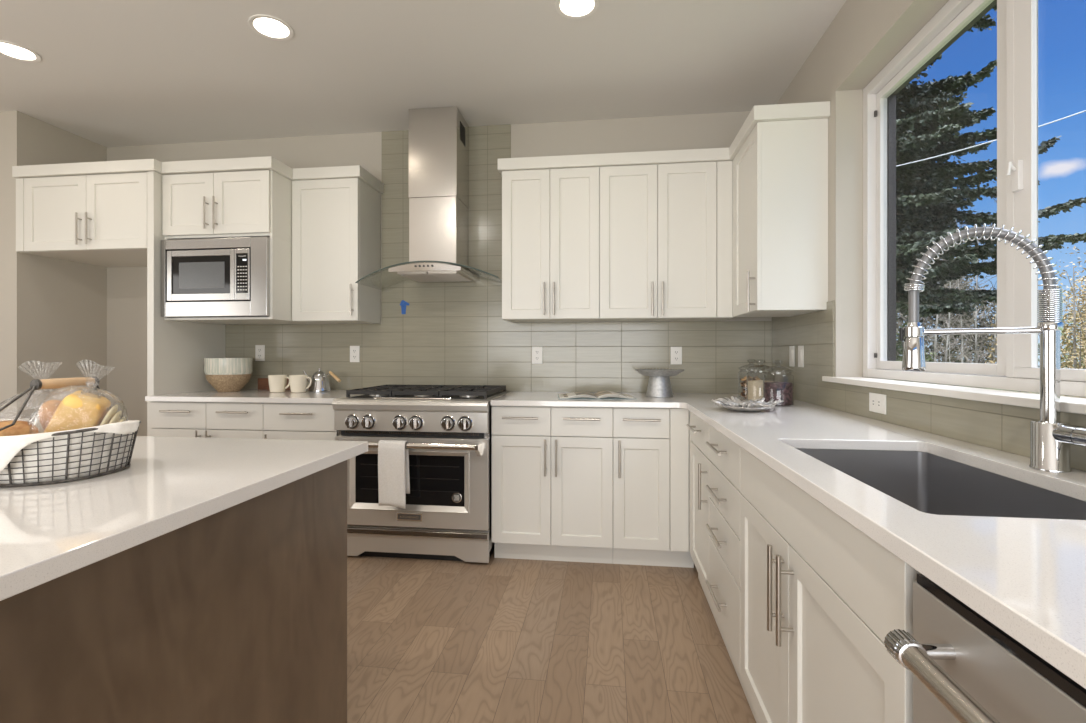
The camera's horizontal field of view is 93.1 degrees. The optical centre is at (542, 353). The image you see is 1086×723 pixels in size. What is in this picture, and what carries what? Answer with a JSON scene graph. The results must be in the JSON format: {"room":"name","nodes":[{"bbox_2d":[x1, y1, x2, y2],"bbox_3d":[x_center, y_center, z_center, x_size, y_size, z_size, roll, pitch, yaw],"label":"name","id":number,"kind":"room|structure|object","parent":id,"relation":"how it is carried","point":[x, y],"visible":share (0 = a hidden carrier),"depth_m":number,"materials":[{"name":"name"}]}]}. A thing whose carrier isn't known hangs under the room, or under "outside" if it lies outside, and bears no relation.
{"room":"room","nodes":[
{"label":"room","id":0,"kind":"room"},
{"bbox_2d":[38,400,60,430],"bbox_3d":[-1.106,0.160,1.182,0.068,0.107,0.068,0,0,7],"label":"bread roll","id":1,"kind":"object","parent":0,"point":[48,408],"visible":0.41,"depth_m":1.15,"materials":[{"name":"beige food"}]},
{"bbox_2d":[0,110,106,418],"bbox_3d":[-4.343,-0.196,3.842,2.019,2.740,0.801,0,0,7],"label":"wall","id":2,"kind":"structure","parent":0,"point":[53,310],"depth_m":3.45,"materials":[{"name":"beige paint"}]},
{"bbox_2d":[0,0,845,146],"bbox_3d":[-2.303,-1.646,0.527,7.299,0.160,6.868,0,0,7],"label":"ceiling","id":3,"kind":"structure","parent":0,"point":[109,73],"depth_m":2.75,"materials":[{"name":"white paint"}]},
{"bbox_2d":[0,40,40,62],"bbox_3d":[-2.734,-1.613,2.665,0.196,0.106,0.196,0,0,7],"label":"recessed light","id":4,"kind":"object","parent":3,"relation":"in","point":[15,51],"visible":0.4,"depth_m":2.71,"materials":[{"name":"white plastic"}]},
{"bbox_2d":[248,14,293,40],"bbox_3d":[-1.304,-1.613,2.473,0.196,0.106,0.196,0,0,7],"label":"recessed light","id":5,"kind":"object","parent":3,"relation":"in","point":[270,27],"visible":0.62,"depth_m":2.52,"materials":[{"name":"white plastic"}]},
{"bbox_2d":[555,0,598,18],"bbox_3d":[0.152,-1.613,2.309,0.196,0.106,0.196,0,0,7],"label":"recessed light","id":6,"kind":"object","parent":3,"relation":"in","point":[570,9],"visible":1,"depth_m":2.37,"materials":[{"name":"white glass"}]},
{"bbox_2d":[107,111,771,435],"bbox_3d":[-0.784,-0.196,3.695,5.080,2.740,0.200,0,0,7],"label":"wall","id":7,"kind":"structure","parent":0,"point":[126,286],"depth_m":3.70,"materials":[{"name":"beige paint"}]},
{"bbox_2d":[160,156,314,324],"bbox_3d":[-1.993,-0.705,3.448,0.760,0.987,0.591,0,0,7],"label":"upper cabinet","id":8,"kind":"object","parent":7,"relation":"attached to","point":[250,196],"visible":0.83,"depth_m":3.20,"materials":[{"name":"white paint"}]},
{"bbox_2d":[161,237,269,316],"bbox_3d":[-2.014,-0.471,3.411,0.720,0.482,0.457,0,0,7],"label":"microwave oven","id":9,"kind":"object","parent":8,"relation":"in","point":[211,277],"visible":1,"depth_m":3.19,"materials":[{"name":"silver metal"}]},
{"bbox_2d":[255,345,264,360],"bbox_3d":[-2.058,-0.003,3.743,0.072,0.116,0.007,0,0,7],"label":"wall outlet","id":10,"kind":"object","parent":7,"relation":"attached to","point":[259,349],"visible":1,"depth_m":3.74,"materials":[{"name":"white plastic"}]},
{"bbox_2d":[292,165,383,323],"bbox_3d":[-1.384,-0.705,3.473,0.480,0.987,0.373,0,0,7],"label":"upper cabinet","id":11,"kind":"object","parent":7,"relation":"attached to","point":[336,211],"visible":1,"depth_m":3.34,"materials":[{"name":"white paint"}]},
{"bbox_2d":[350,346,359,361],"bbox_3d":[-1.336,0.004,3.652,0.072,0.116,0.007,0,0,7],"label":"wall outlet","id":12,"kind":"object","parent":7,"relation":"attached to","point":[354,350],"visible":1,"depth_m":3.65,"materials":[{"name":"white plastic"}]},
{"bbox_2d":[400,300,408,313],"bbox_3d":[-0.971,-0.325,3.609,0.072,0.099,0.001,0,0,7],"label":"tape","id":13,"kind":"object","parent":7,"relation":"attached to","point":[403,303],"visible":1,"depth_m":3.61,"materials":[{"name":"blue plastic"}]},
{"bbox_2d":[355,106,501,289],"bbox_3d":[-0.703,-1.003,3.332,0.919,1.124,0.484,0,0,7],"label":"range hood","id":14,"kind":"object","parent":7,"relation":"attached to","point":[438,136],"visible":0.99,"depth_m":3.28,"materials":[{"name":"silver metal"}]},
{"bbox_2d":[388,263,479,281],"bbox_3d":[-0.691,-0.521,3.332,0.454,0.046,0.479,0,0,7],"label":"hood","id":15,"kind":"object","parent":14,"relation":"attached to","point":[416,272],"depth_m":3.17,"materials":[{"name":"silver metal"}]},
{"bbox_2d":[225,124,770,393],"bbox_3d":[-0.434,-0.653,3.546,3.829,1.824,0.008,0,0,7],"label":"backsplash","id":16,"kind":"structure","parent":7,"relation":"attached to","point":[449,333],"depth_m":3.54,"materials":[{"name":"grey tile"}]},
{"bbox_2d":[532,347,541,363],"bbox_3d":[-0.039,0.012,3.488,0.072,0.116,0.007,0,0,7],"label":"wall outlet","id":17,"kind":"object","parent":7,"relation":"attached to","point":[536,351],"visible":1,"depth_m":3.49,"materials":[{"name":"white plastic"}]},
{"bbox_2d":[502,167,599,322],"bbox_3d":[0.062,-0.669,3.295,0.600,0.917,0.381,0,0,7],"label":"upper cabinet","id":18,"kind":"object","parent":7,"relation":"attached to","point":[551,217],"visible":0.99,"depth_m":3.15,"materials":[{"name":"white paint"}]},
{"bbox_2d":[498,101,829,175],"bbox_3d":[0.565,-1.163,2.980,1.722,0.069,0.863,0,0,7],"label":"crown molding","id":19,"kind":"structure","parent":7,"relation":"attached to","point":[811,110],"depth_m":3.03,"materials":[{"name":"white paint"}]},
{"bbox_2d":[600,161,733,321],"bbox_3d":[0.750,-0.669,3.208,0.785,0.917,0.381,0,0,7],"label":"upper cabinet","id":20,"kind":"object","parent":7,"relation":"attached to","point":[666,230],"visible":1,"depth_m":3.06,"materials":[{"name":"white paint"}]},
{"bbox_2d":[671,347,681,363],"bbox_3d":[0.873,0.014,3.373,0.072,0.116,0.007,0,0,7],"label":"wall outlet","id":21,"kind":"object","parent":7,"relation":"attached to","point":[676,352],"visible":1,"depth_m":3.37,"materials":[{"name":"white plastic"}]},
{"bbox_2d":[347,551,755,722],"bbox_3d":[-2.303,1.224,0.527,7.299,0.100,6.868,0,0,7],"label":"floor","id":22,"kind":"structure","parent":0,"point":[500,640],"depth_m":2.08,"materials":[{"name":"brown wood"}]},
{"bbox_2d":[12,159,224,435],"bbox_3d":[-2.855,-0.012,3.530,1.010,2.372,0.646,0,0,7],"label":"tall cabinet","id":23,"kind":"object","parent":22,"relation":"on","point":[102,213],"visible":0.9,"depth_m":3.25,"materials":[{"name":"white paint"}]},
{"bbox_2d":[0,460,346,722],"bbox_3d":[-1.752,0.732,1.105,2.246,0.884,1.083,0,0,7],"label":"kitchen island","id":24,"kind":"object","parent":22,"relation":"on","point":[237,613],"visible":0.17,"depth_m":0.97,"materials":[{"name":"brown wood"}]},
{"bbox_2d":[0,436,367,600],"bbox_3d":[-1.753,0.275,1.102,2.346,0.030,1.148,0,0,7],"label":"island countertop","id":25,"kind":"structure","parent":24,"relation":"on","point":[49,532],"depth_m":0.94,"materials":[{"name":"stone"}]},
{"bbox_2d":[0,377,140,487],"bbox_3d":[-1.078,0.157,1.113,0.360,0.205,0.287,0,0,7],"label":"wire basket","id":26,"kind":"object","parent":25,"relation":"on","point":[65,456],"visible":0.86,"depth_m":1.04,"materials":[{"name":"black metal"}]},
{"bbox_2d":[0,420,37,435],"bbox_3d":[-1.140,0.170,1.082,0.146,0.057,0.072,0,0,7],"label":"bread roll","id":27,"kind":"object","parent":26,"relation":"in","point":[20,427],"visible":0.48,"depth_m":1.07,"materials":[{"name":"orange food"}]},
{"bbox_2d":[0,361,67,409],"bbox_3d":[-1.141,0.133,1.163,0.121,0.233,0.144,0,0,24],"label":"bread bag","id":28,"kind":"object","parent":26,"relation":"in","point":[58,395],"visible":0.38,"depth_m":1.18,"materials":[{"name":"clear plastic"}]},
{"bbox_2d":[28,360,127,433],"bbox_3d":[-1.016,0.130,1.128,0.167,0.233,0.115,0,0,-34],"label":"bread bag","id":29,"kind":"object","parent":26,"relation":"in","point":[124,411],"visible":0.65,"depth_m":1.14,"materials":[{"name":"clear plastic"}]},
{"bbox_2d":[44,390,125,432],"bbox_3d":[-1.010,0.168,1.130,0.145,0.171,0.101,0,0,-29],"label":"bread loaf","id":30,"kind":"object","parent":29,"relation":"in","point":[76,410],"visible":0.37,"depth_m":1.09,"materials":[{"name":"beige food"}]},
{"bbox_2d":[151,401,264,438],"bbox_3d":[-1.999,0.733,3.398,0.759,0.882,0.679,0,0,7],"label":"base cabinet","id":31,"kind":"object","parent":22,"relation":"on","point":[244,420],"visible":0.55,"depth_m":3.10,"materials":[{"name":"white paint"}]},
{"bbox_2d":[145,389,360,403],"bbox_3d":[-1.763,0.275,3.380,1.233,0.030,0.670,0,0,7],"label":"countertop","id":32,"kind":"structure","parent":31,"relation":"on","point":[244,395],"depth_m":3.11,"materials":[{"name":"stone"}]},
{"bbox_2d":[204,358,252,391],"bbox_3d":[-2.159,0.145,3.538,0.286,0.227,0.286,0,0,7],"label":"decorative bowl","id":33,"kind":"object","parent":32,"relation":"on","point":[224,374],"visible":1,"depth_m":3.44,"materials":[{"name":"white ceramic"}]},
{"bbox_2d":[258,378,290,389],"bbox_3d":[-1.905,0.218,3.678,0.271,0.082,0.030,0,0,7],"label":"cutting board","id":34,"kind":"object","parent":32,"relation":"on","point":[263,384],"visible":0.44,"depth_m":3.67,"materials":[{"name":"brown wood"}]},
{"bbox_2d":[268,375,289,392],"bbox_3d":[-1.770,0.202,3.454,0.135,0.114,0.116,0,0,-29],"label":"mug","id":35,"kind":"object","parent":32,"relation":"on","point":[277,383],"visible":0.88,"depth_m":3.41,"materials":[{"name":"ceramic"}]},
{"bbox_2d":[289,375,311,392],"bbox_3d":[-1.621,0.202,3.436,0.135,0.114,0.116,0,0,-29],"label":"mug","id":36,"kind":"object","parent":32,"relation":"on","point":[298,383],"visible":1,"depth_m":3.39,"materials":[{"name":"ceramic"}]},
{"bbox_2d":[303,368,340,391],"bbox_3d":[-1.488,0.178,3.499,0.303,0.162,0.140,0,0,37],"label":"coffee pot","id":37,"kind":"object","parent":32,"relation":"on","point":[320,382],"visible":0.98,"depth_m":3.49,"materials":[{"name":"silver metal"}]},
{"bbox_2d":[263,403,338,440],"bbox_3d":[-1.390,0.733,3.321,0.466,0.882,0.679,0,0,7],"label":"base cabinet","id":38,"kind":"object","parent":22,"relation":"on","point":[289,421],"visible":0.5,"depth_m":3.02,"materials":[{"name":"white paint"}]},
{"bbox_2d":[332,385,509,562],"bbox_3d":[-0.710,0.695,3.186,0.898,0.958,0.766,0,0,7],"label":"gas range","id":39,"kind":"object","parent":22,"relation":"on","point":[447,429],"visible":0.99,"depth_m":2.89,"materials":[{"name":"silver metal"}]},
{"bbox_2d":[378,440,409,508],"bbox_3d":[-0.818,0.661,2.826,0.162,0.366,0.060,0,0,7],"label":"dish towel","id":40,"kind":"object","parent":39,"relation":"hanging from","point":[393,458],"visible":0.98,"depth_m":2.80,"materials":[{"name":"white fabric"}]},
{"bbox_2d":[332,385,509,411],"bbox_3d":[-0.706,0.270,3.215,0.898,0.108,0.707,0,0,7],"label":"cooktop","id":41,"kind":"object","parent":39,"relation":"in","point":[382,398],"depth_m":2.92,"materials":[{"name":"silver metal"}]},
{"bbox_2d":[492,406,612,563],"bbox_3d":[0.083,0.733,3.135,0.674,0.882,0.679,0,0,7],"label":"base cabinet","id":42,"kind":"object","parent":22,"relation":"on","point":[552,466],"visible":0.99,"depth_m":2.84,"materials":[{"name":"white paint"}]},
{"bbox_2d":[613,407,693,567],"bbox_3d":[0.636,0.733,3.065,0.438,0.882,0.679,0,0,7],"label":"base cabinet","id":43,"kind":"object","parent":22,"relation":"on","point":[651,445],"visible":0.95,"depth_m":2.78,"materials":[{"name":"white paint"}]},
{"bbox_2d":[686,411,717,625],"bbox_3d":[1.033,0.733,2.439,0.657,0.882,0.536,0,0,7],"label":"base cabinet","id":44,"kind":"object","parent":22,"relation":"on","point":[699,460],"visible":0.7,"depth_m":2.44,"materials":[{"name":"white paint"}]},
{"bbox_2d":[706,425,751,710],"bbox_3d":[0.967,0.733,1.913,0.657,0.882,0.523,0,0,7],"label":"base cabinet","id":45,"kind":"object","parent":22,"relation":"on","point":[723,584],"visible":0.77,"depth_m":1.88,"materials":[{"name":"white paint"}]},
{"bbox_2d":[740,447,920,722],"bbox_3d":[0.875,0.733,1.183,0.657,0.882,0.946,0,0,7],"label":"base cabinet","id":46,"kind":"object","parent":22,"relation":"on","point":[820,598],"visible":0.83,"depth_m":1.09,"materials":[{"name":"white paint"}]},
{"bbox_2d":[491,391,1085,688],"bbox_3d":[0.426,0.275,1.769,1.695,0.030,3.317,0,0,7],"label":"countertop","id":47,"kind":"structure","parent":46,"relation":"on","point":[1026,577],"depth_m":0.81,"materials":[{"name":"stone"}]},
{"bbox_2d":[558,391,635,398],"bbox_3d":[0.311,0.245,3.065,0.444,0.029,0.290,0,0,0],"label":"open magazine","id":48,"kind":"object","parent":47,"relation":"on","point":[580,394],"visible":1,"depth_m":2.97,"materials":[{"name":"white paper"}]},
{"bbox_2d":[563,391,595,396],"bbox_3d":[0.215,0.242,3.066,0.186,0.017,0.240,0,0,0],"label":"photo","id":49,"kind":"object","parent":48,"relation":"on","point":[580,393],"depth_m":3.01},
{"bbox_2d":[595,391,626,396],"bbox_3d":[0.400,0.241,3.065,0.171,0.020,0.210,0,0,0],"label":"photo","id":50,"kind":"object","parent":48,"relation":"on","point":[601,393],"depth_m":3.00},
{"bbox_2d":[635,369,684,397],"bbox_3d":[0.703,0.177,3.106,0.293,0.164,0.293,0,0,42],"label":"cake stand","id":51,"kind":"object","parent":47,"relation":"on","point":[659,384],"visible":1,"depth_m":3.04,"materials":[{"name":"silver metal"}]},
{"bbox_2d":[712,396,783,411],"bbox_3d":[0.923,0.233,2.352,0.320,0.052,0.289,0,0,-38],"label":"dish","id":52,"kind":"object","parent":47,"relation":"on","point":[736,404],"visible":1,"depth_m":2.30,"materials":[{"name":"silver metal"}]},
{"bbox_2d":[738,359,764,398],"bbox_3d":[1.210,0.147,2.987,0.144,0.230,0.144,0,0,2],"label":"glass jar","id":53,"kind":"object","parent":47,"relation":"on","point":[744,394],"visible":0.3,"depth_m":2.97,"materials":[{"name":"clear glass"}]},
{"bbox_2d":[747,359,774,400],"bbox_3d":[1.187,0.146,2.808,0.144,0.227,0.144,0,0,7],"label":"glass jar","id":54,"kind":"object","parent":47,"relation":"on","point":[755,387],"visible":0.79,"depth_m":2.77,"materials":[{"name":"clear glass"}]},
{"bbox_2d":[763,361,793,405],"bbox_3d":[1.181,0.146,2.584,0.144,0.227,0.144,0,0,7],"label":"glass jar","id":55,"kind":"object","parent":47,"relation":"on","point":[778,391],"visible":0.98,"depth_m":2.53,"materials":[{"name":"clear glass"}]},
{"bbox_2d":[798,449,1085,519],"bbox_3d":[0.872,0.407,1.177,0.432,0.232,0.761,0,0,7],"label":"undermount sink","id":56,"kind":"object","parent":47,"relation":"in","point":[925,482],"visible":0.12,"depth_m":1.43,"materials":[{"name":"silver metal"}]},
{"bbox_2d":[899,223,1085,471],"bbox_3d":[1.053,-0.023,1.192,0.363,0.564,0.135,0,0,44],"label":"faucet","id":57,"kind":"object","parent":47,"relation":"on","point":[1051,439],"visible":1,"depth_m":1.16,"materials":[{"name":"silver metal"}]},
{"bbox_2d":[884,574,1085,722],"bbox_3d":[0.744,0.738,0.393,0.662,0.872,0.614,0,0,7],"label":"dishwasher","id":58,"kind":"object","parent":22,"relation":"on","point":[964,668],"visible":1,"depth_m":0.59,"materials":[{"name":"silver metal"}]},
{"bbox_2d":[777,0,948,379],"bbox_3d":[1.194,-0.196,0.085,0.250,2.740,6.468,0,0,7],"label":"wall","id":59,"kind":"structure","parent":0,"point":[864,36],"depth_m":2.38,"materials":[{"name":"beige paint"}]},
{"bbox_2d":[733,118,827,316],"bbox_3d":[1.219,-0.668,2.741,0.365,0.920,0.505,0,0,7],"label":"upper cabinet","id":60,"kind":"object","parent":59,"relation":"attached to","point":[780,171],"visible":1,"depth_m":2.50,"materials":[{"name":"white paint"}]},
{"bbox_2d":[789,346,794,366],"bbox_3d":[1.413,0.016,2.928,0.010,0.117,0.073,0,0,7],"label":"light switch","id":61,"kind":"object","parent":59,"relation":"attached to","point":[791,348],"visible":1,"depth_m":2.91,"materials":[{"name":"white plastic"}]},
{"bbox_2d":[798,346,803,366],"bbox_3d":[1.396,0.016,2.793,0.010,0.117,0.073,0,0,7],"label":"light switch","id":62,"kind":"object","parent":59,"relation":"attached to","point":[800,348],"visible":1,"depth_m":2.78,"materials":[{"name":"white plastic"}]},
{"bbox_2d":[869,393,885,413],"bbox_3d":[1.298,0.193,1.998,0.007,0.074,0.122,0,0,7],"label":"wall outlet","id":63,"kind":"object","parent":59,"relation":"attached to","point":[877,402],"visible":1,"depth_m":1.99,"materials":[{"name":"white plastic"}]},
{"bbox_2d":[872,398,875,406],"bbox_3d":[1.298,0.193,2.019,0.001,0.033,0.029,0,0,7],"label":"socket","id":64,"kind":"object","parent":63,"relation":"attached to","point":[873,399],"depth_m":2.02,"materials":[{"name":"white plastic"}]},
{"bbox_2d":[877,399,881,407],"bbox_3d":[1.293,0.193,1.978,0.001,0.033,0.029,0,0,7],"label":"socket","id":65,"kind":"object","parent":63,"relation":"attached to","point":[879,401],"depth_m":1.98,"materials":[{"name":"white plastic"}]},
{"bbox_2d":[772,301,1085,470],"bbox_3d":[1.263,0.006,1.660,0.008,0.505,3.310,0,0,7],"label":"backsplash","id":66,"kind":"structure","parent":59,"relation":"attached to","point":[1003,427],"depth_m":1.90,"materials":[{"name":"grey tile"}]},
{"bbox_2d":[822,376,1085,414],"bbox_3d":[1.292,0.120,1.528,0.147,0.023,1.875,0,0,7],"label":"window sill","id":67,"kind":"structure","parent":59,"relation":"attached to","point":[1077,405],"depth_m":1.51,"materials":[{"name":"white paint"}]},
{"bbox_2d":[863,0,1085,396],"bbox_3d":[1.399,-0.554,1.507,0.126,1.325,1.738,0,0,7],"label":"window","id":68,"kind":"structure","parent":59,"relation":"in","point":[1016,368],"depth_m":1.59,"materials":[{"name":"white plastic"}]},
{"label":"outside","id":69,"kind":"structure","parent":0,"visible":0},
{"bbox_3d":[39.276,2.874,25.279,68.400,0.200,120.000,0,0,7],"label":"ground","id":70,"kind":"structure","parent":69,"visible":0},
{"bbox_2d":[896,322,936,383],"bbox_3d":[9.336,1.309,13.257,1.474,4.178,2.767,0,0,40],"label":"leafy bush","id":71,"kind":"object","parent":70,"relation":"on","point":[900,346],"visible":0.02,"depth_m":12.95,"materials":[{"name":"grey plant"}]},
{"bbox_2d":[896,230,950,381],"bbox_3d":[10.385,-0.999,14.565,1.483,7.550,1.847,0,0,-10],"label":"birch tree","id":72,"kind":"object","parent":70,"relation":"on","point":[910,230],"visible":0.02,"depth_m":14.44,"materials":[{"name":"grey plant"}]},
{"bbox_2d":[896,256,974,385],"bbox_3d":[19.083,-1.378,28.322,6.208,9.717,5.992,0,0,7],"label":"leafy bush","id":73,"kind":"object","parent":70,"relation":"on","point":[940,320],"visible":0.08,"depth_m":26.48,"materials":[{"name":"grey plant"}]},
{"bbox_2d":[919,223,958,361],"bbox_3d":[14.151,-1.761,18.488,1.552,9.077,1.834,0,0,-26],"label":"birch tree","id":74,"kind":"object","parent":70,"relation":"on","point":[937,317],"visible":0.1,"depth_m":18.43,"materials":[{"name":"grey plant"}]},
{"bbox_2d":[930,222,974,362],"bbox_3d":[16.122,-1.702,20.358,1.776,8.957,1.716,0,0,7],"label":"birch tree","id":75,"kind":"object","parent":70,"relation":"on","point":[948,222],"visible":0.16,"depth_m":20.44,"materials":[{"name":"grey plant"}]},
{"bbox_2d":[925,208,985,384],"bbox_3d":[12.661,-0.860,16.193,1.757,7.271,1.591,0,0,7],"label":"birch tree","id":76,"kind":"object","parent":70,"relation":"on","point":[954,282],"visible":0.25,"depth_m":16.22,"materials":[{"name":"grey plant"}]},
{"bbox_2d":[929,257,984,362],"bbox_3d":[37.116,-4.314,46.136,5.959,14.225,5.249,0,0,-32],"label":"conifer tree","id":77,"kind":"object","parent":70,"relation":"on","point":[939,257],"visible":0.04,"depth_m":46.40,"materials":[{"name":"green plant"}]},
{"bbox_2d":[948,198,985,386],"bbox_3d":[18.255,-2.168,22.491,1.786,9.892,1.681,0,0,7],"label":"birch tree","id":78,"kind":"object","parent":70,"relation":"on","point":[962,343],"visible":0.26,"depth_m":22.50,"materials":[{"name":"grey plant"}]},
{"bbox_2d":[944,210,996,387],"bbox_3d":[15.526,-1.142,18.441,1.646,7.838,1.646,0,0,-23],"label":"birch tree","id":79,"kind":"object","parent":70,"relation":"on","point":[976,280],"visible":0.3,"depth_m":18.36,"materials":[{"name":"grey plant"}]},
{"bbox_2d":[922,257,1039,391],"bbox_3d":[29.154,-1.302,34.982,7.182,10.300,6.840,0,0,7],"label":"leafy bush","id":80,"kind":"object","parent":70,"relation":"on","point":[983,308],"visible":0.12,"depth_m":34.40,"materials":[{"name":"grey plant"}]},
{"bbox_2d":[968,187,996,363],"bbox_3d":[14.407,-1.296,16.329,1.699,8.147,1.522,0,0,7],"label":"birch tree","id":81,"kind":"object","parent":70,"relation":"on","point":[994,335],"visible":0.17,"depth_m":16.29,"materials":[{"name":"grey plant"}]},
{"bbox_2d":[896,4,1085,319],"bbox_3d":[8.039,-3.326,10.499,6.492,12.200,5.050,0,0,30],"label":"conifer tree","id":82,"kind":"object","parent":70,"relation":"on","point":[929,120],"visible":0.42,"depth_m":10.63,"materials":[{"name":"green plant"}]},
{"bbox_2d":[984,246,1085,397],"bbox_3d":[13.741,0.260,13.231,2.865,6.263,3.132,0,0,7],"label":"leafy bush","id":83,"kind":"object","parent":70,"relation":"on","point":[1075,319],"visible":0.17,"depth_m":13.74,"materials":[{"name":"beige plant"}]},
{"bbox_2d":[1006,304,1085,397],"bbox_3d":[22.374,0.330,20.396,5.149,6.073,5.149,0,0,7],"label":"leafy bush","id":84,"kind":"object","parent":70,"relation":"on","point":[1082,304],"visible":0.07,"depth_m":20.94,"materials":[{"name":"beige plant"}]},
{"bbox_2d":[1060,261,1085,396],"bbox_3d":[18.071,-0.212,16.279,3.236,6.976,3.888,0,0,3],"label":"leafy bush","id":85,"kind":"object","parent":70,"relation":"on","point":[1079,313],"visible":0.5,"depth_m":17.16,"materials":[{"name":"beige plant"}]},
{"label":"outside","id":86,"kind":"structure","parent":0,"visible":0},
{"bbox_2d":[896,110,1085,166],"bbox_3d":[6.680,-3.353,8.001,0.017,0.313,4.902,0,0,-35],"label":"power line","id":87,"kind":"object","parent":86,"point":[1085,110],"visible":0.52,"depth_m":7.97,"materials":[{"name":"grey metal"}]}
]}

